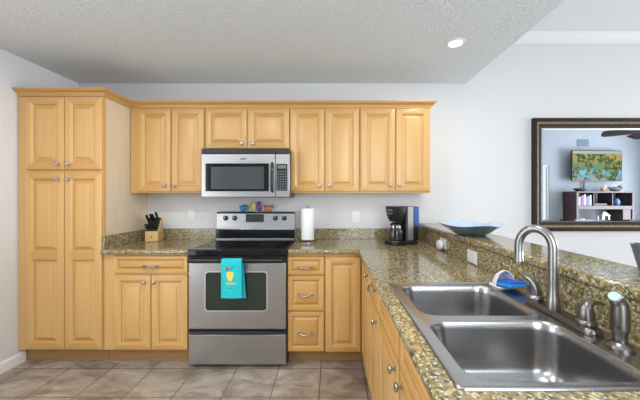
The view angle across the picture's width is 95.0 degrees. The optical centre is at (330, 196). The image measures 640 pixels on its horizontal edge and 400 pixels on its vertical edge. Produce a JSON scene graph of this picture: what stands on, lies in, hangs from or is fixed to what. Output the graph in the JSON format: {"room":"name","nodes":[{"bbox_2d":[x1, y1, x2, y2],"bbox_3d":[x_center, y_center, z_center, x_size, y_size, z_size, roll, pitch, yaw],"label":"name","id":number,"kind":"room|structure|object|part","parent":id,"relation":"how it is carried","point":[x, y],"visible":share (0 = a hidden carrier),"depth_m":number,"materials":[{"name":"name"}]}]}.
{"room":"kitchen","nodes":[
{"label":"kitchen","id":0,"kind":"room"},
{"bbox_2d":[0,48,78,361],"bbox_3d":[-2.540,-0.140,0.820,0.120,2.930,4.120,0,0,0],"label":"wall","id":1,"kind":"structure","parent":0,"point":[15,71],"depth_m":2.27,"materials":[{"name":"paint"}]},
{"bbox_2d":[0,350,25,374],"bbox_3d":[-2.473,1.282,0.576,0.014,0.085,3.592,0,0,0],"label":"baseboard","id":2,"kind":"structure","parent":1,"relation":"attached to","point":[19,358],"depth_m":2.27,"materials":[{"name":"white paint"}]},
{"bbox_2d":[0,357,371,399],"bbox_3d":[2.485,1.375,0.820,10.170,0.100,4.360,0,0,0],"label":"floor","id":3,"kind":"structure","parent":0,"point":[30,379],"depth_m":2.10,"materials":[{"name":"beige tile"}]},
{"bbox_2d":[18,97,147,359],"bbox_3d":[-2.138,0.265,2.573,0.676,2.120,0.605,0,0,0],"label":"pantry cabinet","id":4,"kind":"object","parent":3,"relation":"on","point":[74,153],"visible":0.96,"depth_m":2.30,"materials":[{"name":"brown wood"}]},
{"bbox_3d":[-2.251,0.499,2.310,0.304,1.391,0.020,0,0,0],"label":"door","id":5,"kind":"part","parent":4,"relation":"part of","materials":[{"name":"brown wood"}]},
{"bbox_3d":[-2.251,-0.502,2.310,0.304,0.572,0.020,0,0,0],"label":"door","id":6,"kind":"part","parent":4,"relation":"part of","materials":[{"name":"brown wood"}]},
{"bbox_3d":[-1.948,0.499,2.310,0.290,1.391,0.020,0,0,0],"label":"door","id":7,"kind":"part","parent":4,"relation":"part of","materials":[{"name":"brown wood"}]},
{"bbox_3d":[-1.948,-0.502,2.310,0.290,0.572,0.020,0,0,0],"label":"door","id":8,"kind":"part","parent":4,"relation":"part of","materials":[{"name":"brown wood"}]},
{"bbox_3d":[-1.802,0.210,2.610,0.004,2.000,0.530,0,0,0],"label":"panel","id":9,"kind":"part","parent":4,"relation":"part of","materials":[{"name":"brown wood"}]},
{"bbox_2d":[11,87,437,107],"bbox_3d":[-0.766,-0.822,2.542,3.456,0.054,0.359,0,0,-5],"label":"crown molding","id":10,"kind":"structure","parent":4,"relation":"attached to","point":[20,91],"depth_m":2.58,"materials":[{"name":"brown wood"}]},
{"bbox_2d":[104,254,188,359],"bbox_3d":[-1.462,0.886,2.561,0.671,0.878,0.598,0,0,0],"label":"base cabinet","id":11,"kind":"object","parent":3,"relation":"on","point":[146,296],"visible":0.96,"depth_m":2.30,"materials":[{"name":"brown wood"}]},
{"bbox_3d":[-1.563,0.907,2.310,0.289,0.587,0.020,0,0,0],"label":"door","id":12,"kind":"part","parent":11,"relation":"part of","materials":[{"name":"brown wood"}]},
{"bbox_3d":[-1.415,0.544,2.281,0.126,0.032,0.038,0,0,0],"label":"pull handle","id":13,"kind":"part","parent":11,"relation":"part of","materials":[{"name":"silver metal"}]},
{"bbox_3d":[-1.418,0.530,2.310,0.580,0.135,0.020,0,0,0],"label":"drawer","id":14,"kind":"part","parent":11,"relation":"part of","materials":[{"name":"brown wood"}]},
{"bbox_2d":[100,228,215,253],"bbox_3d":[-1.452,0.377,2.575,0.689,0.137,0.606,0,0,0],"label":"countertop","id":15,"kind":"structure","parent":11,"relation":"on","point":[175,240],"depth_m":2.53,"materials":[{"name":"stone"}]},
{"bbox_2d":[145,217,163,241],"bbox_3d":[-1.654,0.301,2.749,0.110,0.216,0.141,0,0,-10],"label":"knife block","id":16,"kind":"object","parent":15,"relation":"on","point":[150,235],"visible":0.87,"depth_m":2.69,"materials":[{"name":"brown wood"}]},
{"bbox_3d":[-1.650,0.253,2.721,0.100,0.120,0.083,0,0,-10],"label":"slot panel","id":17,"kind":"part","parent":16,"relation":"part of","materials":[{"name":"black plastic"}]},
{"bbox_3d":[-1.270,0.907,2.310,0.284,0.587,0.020,0,0,0],"label":"door","id":18,"kind":"part","parent":11,"relation":"part of","materials":[{"name":"brown wood"}]},
{"bbox_2d":[187,212,294,364],"bbox_3d":[-0.724,0.734,2.526,0.761,1.183,0.658,0,0,0],"label":"stove","id":19,"kind":"object","parent":3,"relation":"on","point":[252,329],"visible":0.96,"depth_m":2.26,"materials":[{"name":"silver metal"}]},
{"bbox_2d":[221,258,245,298],"bbox_3d":[-0.735,0.617,2.209,0.170,0.310,0.062,0,0,0],"label":"dish towel","id":20,"kind":"object","parent":19,"relation":"hanging from","point":[232,269],"visible":1,"depth_m":2.19,"materials":[{"name":"teal fabric"}]},
{"bbox_3d":[-0.724,0.480,2.229,0.717,0.025,0.065,0,0,0],"label":"handle","id":21,"kind":"part","parent":19,"relation":"part of","materials":[{"name":"black plastic"}]},
{"bbox_3d":[-0.724,1.179,2.280,0.751,0.232,0.036,0,0,0],"label":"storage drawer","id":22,"kind":"part","parent":19,"relation":"part of","materials":[{"name":"silver metal"}]},
{"bbox_3d":[-0.724,0.765,2.280,0.751,0.510,0.036,0,0,0],"label":"oven door","id":23,"kind":"part","parent":19,"relation":"part of","materials":[{"name":"silver metal"}]},
{"bbox_3d":[-0.724,0.484,2.278,0.751,0.050,0.040,0,0,0],"label":"rail","id":24,"kind":"part","parent":19,"relation":"part of","materials":[{"name":"black plastic"}]},
{"bbox_2d":[188,238,294,255],"bbox_3d":[-0.724,0.423,2.525,0.761,0.060,0.550,0,0,0],"label":"cooktop","id":25,"kind":"object","parent":19,"relation":"in","point":[220,246],"depth_m":2.34,"materials":[{"name":"black glass"}]},
{"bbox_2d":[239,205,247,211],"bbox_3d":[-0.846,0.108,2.842,0.086,0.064,0.021,0,0,0],"label":"ornament","id":26,"kind":"object","parent":19,"relation":"on","point":[243,208],"visible":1,"depth_m":2.83,"materials":[{"name":"blue ceramic"}]},
{"bbox_2d":[251,202,254,210],"bbox_3d":[-0.757,0.091,2.842,0.046,0.092,0.025,0,0,0],"label":"ornament","id":27,"kind":"object","parent":19,"relation":"on","point":[252,203],"visible":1,"depth_m":2.83,"materials":[{"name":"yellow ceramic"}]},
{"bbox_3d":[-0.730,0.203,2.807,0.172,0.075,0.008,0,0,0],"label":"control panel","id":28,"kind":"part","parent":19,"relation":"part of","materials":[{"name":"black plastic"}]},
{"bbox_3d":[-0.724,0.352,2.797,0.751,0.082,0.006,0,0,0],"label":"panel","id":29,"kind":"part","parent":19,"relation":"part of","materials":[{"name":"black metal"}]},
{"bbox_2d":[256,201,261,210],"bbox_3d":[-0.697,0.091,2.842,0.053,0.096,0.024,0,0,0],"label":"ornament","id":30,"kind":"object","parent":19,"relation":"on","point":[259,207],"visible":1,"depth_m":2.83,"materials":[{"name":"purple ceramic"}]},
{"bbox_2d":[264,205,273,211],"bbox_3d":[-0.603,0.108,2.842,0.093,0.065,0.022,0,0,0],"label":"ornament","id":31,"kind":"object","parent":19,"relation":"on","point":[267,207],"visible":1,"depth_m":2.83,"materials":[{"name":"orange ceramic"}]},
{"bbox_2d":[288,254,324,359],"bbox_3d":[-0.197,0.886,2.561,0.293,0.878,0.598,0,0,0],"label":"base cabinet","id":32,"kind":"object","parent":3,"relation":"on","point":[306,272],"visible":0.98,"depth_m":2.30,"materials":[{"name":"brown wood"}]},
{"bbox_3d":[-0.200,0.764,2.281,0.126,0.032,0.038,0,0,0],"label":"pull handle","id":33,"kind":"part","parent":32,"relation":"part of","materials":[{"name":"silver metal"}]},
{"bbox_3d":[-0.200,0.548,2.281,0.126,0.032,0.038,0,0,0],"label":"pull handle","id":34,"kind":"part","parent":32,"relation":"part of","materials":[{"name":"silver metal"}]},
{"bbox_3d":[-0.200,1.067,2.281,0.126,0.032,0.038,0,0,0],"label":"pull handle","id":35,"kind":"part","parent":32,"relation":"part of","materials":[{"name":"silver metal"}]},
{"bbox_3d":[-0.198,1.058,2.310,0.284,0.309,0.020,0,0,0],"label":"drawer","id":36,"kind":"part","parent":32,"relation":"part of","materials":[{"name":"brown wood"}]},
{"bbox_3d":[-0.198,0.755,2.310,0.284,0.270,0.020,0,0,0],"label":"drawer","id":37,"kind":"part","parent":32,"relation":"part of","materials":[{"name":"brown wood"}]},
{"bbox_3d":[-0.198,0.539,2.310,0.284,0.142,0.020,0,0,0],"label":"drawer","id":38,"kind":"part","parent":32,"relation":"part of","materials":[{"name":"brown wood"}]},
{"bbox_2d":[325,254,369,385],"bbox_3d":[0.406,0.886,2.356,0.908,0.878,1.008,0,0,0],"label":"base cabinet","id":39,"kind":"object","parent":3,"relation":"on","point":[346,275],"visible":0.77,"depth_m":2.30,"materials":[{"name":"brown wood"}]},
{"bbox_3d":[0.094,0.845,2.310,0.276,0.744,0.020,0,0,0],"label":"door","id":40,"kind":"part","parent":39,"relation":"part of","materials":[{"name":"brown wood"}]},
{"bbox_3d":[0.250,0.845,2.077,0.020,0.744,0.430,0,0,0],"label":"door","id":41,"kind":"part","parent":39,"relation":"part of","materials":[{"name":"brown wood"}]},
{"bbox_2d":[287,227,639,399],"bbox_3d":[0.272,0.370,1.289,1.224,0.149,3.178,0,0,0],"label":"countertop","id":42,"kind":"structure","parent":39,"relation":"on","point":[423,261],"depth_m":1.42,"materials":[{"name":"stone"}]},
{"bbox_2d":[300,206,316,242],"bbox_3d":[-0.207,0.244,2.652,0.153,0.332,0.144,0,0,0],"label":"paper towel holder","id":43,"kind":"object","parent":42,"relation":"on","point":[302,241],"visible":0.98,"depth_m":2.64,"materials":[{"name":"silver metal"}]},
{"bbox_2d":[301,208,313,239],"bbox_3d":[-0.211,0.243,2.652,0.116,0.278,0.116,0,0,0],"label":"paper towel roll","id":44,"kind":"object","parent":43,"relation":"on","point":[307,215],"visible":1,"depth_m":2.60,"materials":[{"name":"white paper"}]},
{"bbox_2d":[384,206,418,245],"bbox_3d":[0.612,0.244,2.557,0.267,0.330,0.172,0,0,-24],"label":"coffee maker","id":45,"kind":"object","parent":42,"relation":"on","point":[403,230],"visible":1,"depth_m":2.49,"materials":[{"name":"black plastic"}]},
{"bbox_3d":[0.678,0.226,2.497,0.056,0.286,0.003,0,0,-24],"label":"steel panel","id":46,"kind":"part","parent":45,"relation":"part of","materials":[{"name":"silver metal"}]},
{"bbox_3d":[0.733,0.171,2.521,0.060,0.176,0.003,0,0,-24],"label":"blue panel","id":47,"kind":"part","parent":45,"relation":"part of","materials":[{"name":"blue plastic"}]},
{"bbox_2d":[440,238,445,248],"bbox_3d":[0.860,0.357,2.250,0.007,0.075,0.117,0,0,0],"label":"wall outlet","id":48,"kind":"object","parent":42,"relation":"attached to","point":[442,239],"visible":0.41,"depth_m":2.21,"materials":[{"name":"white plastic"}]},
{"bbox_2d":[436,240,443,249],"bbox_3d":[0.836,0.367,2.255,0.038,0.076,0.099,0,0,0],"label":"air freshener","id":49,"kind":"object","parent":48,"relation":"attached to","point":[440,245],"visible":1,"depth_m":2.23,"materials":[{"name":"white plastic"}]},
{"bbox_2d":[467,249,476,264],"bbox_3d":[0.860,0.365,1.790,0.007,0.075,0.117,0,0,0],"label":"wall outlet","id":50,"kind":"object","parent":42,"relation":"attached to","point":[471,255],"visible":1,"depth_m":1.78,"materials":[{"name":"white plastic"}]},
{"bbox_2d":[388,282,639,390],"bbox_3d":[0.550,0.497,1.004,0.564,0.187,0.775,0,0,0],"label":"sink","id":51,"kind":"object","parent":42,"relation":"in","point":[484,336],"visible":0.88,"depth_m":0.95,"materials":[{"name":"silver metal"}]},
{"bbox_3d":[0.517,0.498,1.177,0.410,0.184,0.349,0,0,0],"label":"bowl","id":52,"kind":"part","parent":51,"relation":"part of","materials":[{"name":"silver metal"}]},
{"bbox_2d":[489,270,514,288],"bbox_3d":[0.784,0.367,1.339,0.096,0.076,0.086,0,0,-4],"label":"sponge holder","id":53,"kind":"object","parent":51,"relation":"on","point":[503,274],"visible":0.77,"depth_m":1.33,"materials":[{"name":"white ceramic"}]},
{"bbox_2d":[489,282,510,288],"bbox_3d":[0.784,0.403,1.338,0.096,0.004,0.084,0,0,-4],"label":"tray","id":54,"kind":"object","parent":53,"relation":"on","point":[491,283],"depth_m":1.31,"materials":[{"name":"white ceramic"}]},
{"bbox_2d":[496,279,525,287],"bbox_3d":[0.787,0.381,1.293,0.076,0.040,0.110,0,0,-4],"label":"sponge","id":55,"kind":"object","parent":53,"relation":"in","point":[509,283],"visible":0.97,"depth_m":1.25,"materials":[{"name":"blue plastic"}]},
{"bbox_3d":[0.516,0.498,0.805,0.416,0.184,0.325,0,0,0],"label":"bowl","id":56,"kind":"part","parent":51,"relation":"part of","materials":[{"name":"silver metal"}]},
{"bbox_2d":[514,225,604,336],"bbox_3d":[0.776,0.253,0.998,0.114,0.305,0.297,0,0,-13],"label":"faucet","id":57,"kind":"object","parent":51,"relation":"on","point":[585,322],"visible":1,"depth_m":1.01,"materials":[{"name":"silver metal"}]},
{"bbox_3d":[0.772,0.344,1.118,0.065,0.092,0.055,0,0,45],"label":"lever handle","id":58,"kind":"part","parent":57,"relation":"part of","materials":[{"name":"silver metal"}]},
{"bbox_3d":[0.742,0.244,1.060,0.044,0.287,0.142,0,0,-44],"label":"spout","id":59,"kind":"part","parent":57,"relation":"part of","materials":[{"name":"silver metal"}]},
{"bbox_3d":[0.776,0.397,0.998,0.056,0.018,0.303,0,0,0],"label":"plate","id":60,"kind":"part","parent":57,"relation":"part of","materials":[{"name":"silver metal"}]},
{"bbox_3d":[0.790,0.351,0.892,0.083,0.077,0.055,0,0,0],"label":"lever handle","id":61,"kind":"part","parent":57,"relation":"part of","materials":[{"name":"silver metal"}]},
{"bbox_2d":[605,291,635,353],"bbox_3d":[0.774,0.329,0.787,0.065,0.154,0.060,0,0,0],"label":"sprayer","id":62,"kind":"object","parent":51,"relation":"on","point":[619,312],"visible":1,"depth_m":0.77,"materials":[{"name":"silver metal"}]},
{"bbox_2d":[366,275,379,399],"bbox_3d":[0.531,0.886,1.675,0.658,0.878,0.350,0,0,0],"label":"base cabinet","id":63,"kind":"object","parent":3,"relation":"on","point":[373,296],"visible":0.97,"depth_m":1.66,"materials":[{"name":"brown wood"}]},
{"bbox_3d":[0.221,0.519,1.665,0.038,0.032,0.126,0,0,0],"label":"pull handle","id":64,"kind":"part","parent":63,"relation":"part of","materials":[{"name":"silver metal"}]},
{"bbox_3d":[0.250,0.530,1.675,0.020,0.124,0.336,0,0,0],"label":"drawer","id":65,"kind":"part","parent":63,"relation":"part of","materials":[{"name":"brown wood"}]},
{"bbox_3d":[0.250,0.904,1.675,0.020,0.593,0.336,0,0,0],"label":"door","id":66,"kind":"part","parent":63,"relation":"part of","materials":[{"name":"brown wood"}]},
{"bbox_2d":[378,293,430,399],"bbox_3d":[0.535,0.886,1.030,0.650,0.878,0.936,0,0,0],"label":"base cabinet","id":67,"kind":"object","parent":3,"relation":"on","point":[398,377],"visible":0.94,"depth_m":1.12,"materials":[{"name":"brown wood"}]},
{"bbox_3d":[0.250,0.530,1.273,0.020,0.124,0.434,0,0,0],"label":"drawer","id":68,"kind":"part","parent":67,"relation":"part of","materials":[{"name":"brown wood"}]},
{"bbox_3d":[0.250,0.904,1.273,0.020,0.593,0.434,0,0,0],"label":"door","id":69,"kind":"part","parent":67,"relation":"part of","materials":[{"name":"brown wood"}]},
{"bbox_3d":[0.225,0.640,1.090,0.030,0.031,0.032,0,0,0],"label":"knob","id":70,"kind":"part","parent":67,"relation":"part of","materials":[{"name":"silver metal"}]},
{"bbox_3d":[0.225,0.640,0.985,0.030,0.031,0.032,0,0,0],"label":"knob","id":71,"kind":"part","parent":67,"relation":"part of","materials":[{"name":"silver metal"}]},
{"bbox_3d":[0.250,0.904,0.797,0.020,0.593,0.454,0,0,0],"label":"door","id":72,"kind":"part","parent":67,"relation":"part of","materials":[{"name":"brown wood"}]},
{"bbox_3d":[0.250,0.530,0.797,0.020,0.124,0.454,0,0,0],"label":"drawer","id":73,"kind":"part","parent":67,"relation":"part of","materials":[{"name":"brown wood"}]},
{"bbox_2d":[0,0,564,83],"bbox_3d":[-0.578,-1.360,0.820,3.805,0.490,4.120,0,0,0],"label":"ceiling","id":74,"kind":"structure","parent":0,"point":[79,41],"depth_m":2.04,"materials":[{"name":"white paint"}]},
{"bbox_2d":[446,38,464,47],"bbox_3d":[0.900,-1.111,2.120,0.132,0.008,0.132,0,0,0],"label":"recessed light","id":75,"kind":"object","parent":74,"relation":"in","point":[457,42],"visible":1,"depth_m":2.11,"materials":[{"name":"white paint"}]},
{"bbox_2d":[79,44,639,266],"bbox_3d":[2.485,-0.140,2.940,10.170,2.930,0.120,0,0,0],"label":"wall","id":76,"kind":"structure","parent":0,"point":[480,128],"depth_m":2.88,"materials":[{"name":"paint"}]},
{"bbox_2d":[131,108,204,192],"bbox_3d":[-1.461,-0.416,2.727,0.668,0.762,0.303,0,0,0],"label":"upper cabinet","id":77,"kind":"object","parent":76,"relation":"attached to","point":[167,144],"visible":0.97,"depth_m":2.61,"materials":[{"name":"brown wood"}]},
{"bbox_3d":[-1.571,-0.418,2.615,0.286,0.740,0.020,0,0,0],"label":"door","id":78,"kind":"part","parent":77,"relation":"part of","materials":[{"name":"brown wood"}]},
{"bbox_3d":[-1.277,-0.418,2.615,0.286,0.740,0.020,0,0,0],"label":"door","id":79,"kind":"part","parent":77,"relation":"part of","materials":[{"name":"brown wood"}]},
{"bbox_2d":[163,228,215,238],"bbox_3d":[-1.442,0.359,2.868,0.669,0.102,0.020,0,0,0],"label":"backsplash","id":80,"kind":"structure","parent":76,"relation":"attached to","point":[169,233],"depth_m":2.86,"materials":[{"name":"stone"}]},
{"bbox_2d":[187,209,194,220],"bbox_3d":[-1.372,0.175,2.876,0.075,0.117,0.007,0,0,0],"label":"wall outlet","id":81,"kind":"object","parent":76,"relation":"attached to","point":[190,212],"visible":1,"depth_m":2.87,"materials":[{"name":"white plastic"}]},
{"bbox_2d":[205,108,289,148],"bbox_3d":[-0.748,-0.609,2.727,0.755,0.377,0.303,0,0,0],"label":"upper cabinet","id":82,"kind":"object","parent":76,"relation":"attached to","point":[225,128],"visible":0.94,"depth_m":2.61,"materials":[{"name":"brown wood"}]},
{"bbox_3d":[-0.933,-0.611,2.615,0.363,0.355,0.020,0,0,0],"label":"door","id":83,"kind":"part","parent":82,"relation":"part of","materials":[{"name":"brown wood"}]},
{"bbox_2d":[201,149,294,197],"bbox_3d":[-0.727,-0.203,2.659,0.749,0.419,0.435,0,0,0],"label":"microwave","id":84,"kind":"object","parent":82,"relation":"attached to","point":[225,173],"visible":0.99,"depth_m":2.49,"materials":[{"name":"silver metal"}]},
{"bbox_3d":[-0.796,-0.167,2.486,0.556,0.253,0.005,0,0,0],"label":"window trim","id":85,"kind":"part","parent":84,"relation":"part of","materials":[{"name":"black glass"}]},
{"bbox_3d":[-0.498,-0.167,2.466,0.022,0.261,0.050,0,0,0],"label":"handle","id":86,"kind":"part","parent":84,"relation":"part of","materials":[{"name":"black plastic"}]},
{"bbox_3d":[-0.412,-0.183,2.504,0.119,0.364,0.032,0,0,0],"label":"control panel","id":87,"kind":"part","parent":84,"relation":"part of","materials":[{"name":"silver metal"}]},
{"bbox_3d":[-0.555,-0.611,2.615,0.366,0.355,0.020,0,0,0],"label":"door","id":88,"kind":"part","parent":82,"relation":"part of","materials":[{"name":"brown wood"}]},
{"bbox_2d":[290,108,358,192],"bbox_3d":[-0.057,-0.416,2.727,0.622,0.762,0.303,0,0,0],"label":"upper cabinet","id":89,"kind":"object","parent":76,"relation":"attached to","point":[324,142],"visible":0.95,"depth_m":2.61,"materials":[{"name":"brown wood"}]},
{"bbox_3d":[-0.211,-0.418,2.615,0.302,0.740,0.020,0,0,0],"label":"door","id":90,"kind":"part","parent":89,"relation":"part of","materials":[{"name":"brown wood"}]},
{"bbox_3d":[0.098,-0.418,2.615,0.298,0.740,0.020,0,0,0],"label":"door","id":91,"kind":"part","parent":89,"relation":"part of","materials":[{"name":"brown wood"}]},
{"bbox_2d":[352,211,358,222],"bbox_3d":[0.240,0.195,2.876,0.075,0.117,0.007,0,0,0],"label":"wall outlet","id":92,"kind":"object","parent":76,"relation":"attached to","point":[355,214],"visible":1,"depth_m":2.87,"materials":[{"name":"white plastic"}]},
{"bbox_2d":[296,228,419,238],"bbox_3d":[0.262,0.359,2.868,1.204,0.102,0.020,0,0,0],"label":"backsplash","id":93,"kind":"structure","parent":76,"relation":"attached to","point":[322,233],"depth_m":2.86,"materials":[{"name":"stone"}]},
{"bbox_2d":[359,108,429,192],"bbox_3d":[0.572,-0.416,2.727,0.631,0.762,0.303,0,0,0],"label":"upper cabinet","id":94,"kind":"object","parent":76,"relation":"attached to","point":[394,143],"visible":0.99,"depth_m":2.61,"materials":[{"name":"brown wood"}]},
{"bbox_3d":[0.416,-0.418,2.615,0.305,0.740,0.020,0,0,0],"label":"door","id":95,"kind":"part","parent":94,"relation":"part of","materials":[{"name":"brown wood"}]},
{"bbox_3d":[0.729,-0.418,2.615,0.297,0.740,0.020,0,0,0],"label":"door","id":96,"kind":"part","parent":94,"relation":"part of","materials":[{"name":"brown wood"}]},
{"bbox_2d":[513,31,639,43],"bbox_3d":[4.388,-1.552,2.857,6.125,0.105,0.045,0,0,0],"label":"trim","id":97,"kind":"structure","parent":76,"relation":"attached to","point":[530,37],"depth_m":2.85,"materials":[{"name":"white paint"}]},
{"bbox_2d":[531,118,639,230],"bbox_3d":[2.759,-0.218,2.860,1.582,1.102,0.039,0,0,0],"label":"wall mirror","id":98,"kind":"object","parent":76,"relation":"attached to","point":[585,172],"visible":0.88,"depth_m":2.87,"materials":[{"name":"brown mirror"}]},
{"bbox_2d":[529,0,639,30],"bbox_3d":[2.485,-1.655,0.820,10.170,0.100,4.360,0,0,0],"label":"ceiling","id":99,"kind":"structure","parent":0,"point":[570,15],"depth_m":2.62,"materials":[{"name":"paint"}]},
{"bbox_3d":[0.985,0.810,1.290,0.200,1.030,3.180,0,0,0],"label":"wall","id":100,"kind":"structure","parent":0,"visible":0},
{"bbox_2d":[419,223,639,301],"bbox_3d":[0.989,0.275,1.279,0.273,0.039,3.198,0,0,0],"label":"bar ledge","id":101,"kind":"object","parent":100,"relation":"on","point":[610,276],"visible":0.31,"depth_m":1.16,"materials":[{"name":"stone"}]},
{"bbox_2d":[438,220,504,235],"bbox_3d":[0.948,0.214,1.990,0.378,0.080,0.378,0,0,45],"label":"shallow bowl","id":102,"kind":"object","parent":101,"relation":"on","point":[468,228],"visible":1,"depth_m":1.91,"materials":[{"name":"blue ceramic"}]},
{"bbox_2d":[630,243,639,270],"bbox_3d":[1.072,0.207,0.985,0.097,0.094,0.097,0,0,0],"label":"cup","id":103,"kind":"object","parent":101,"relation":"on","point":[635,247],"visible":1,"depth_m":0.99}
]}

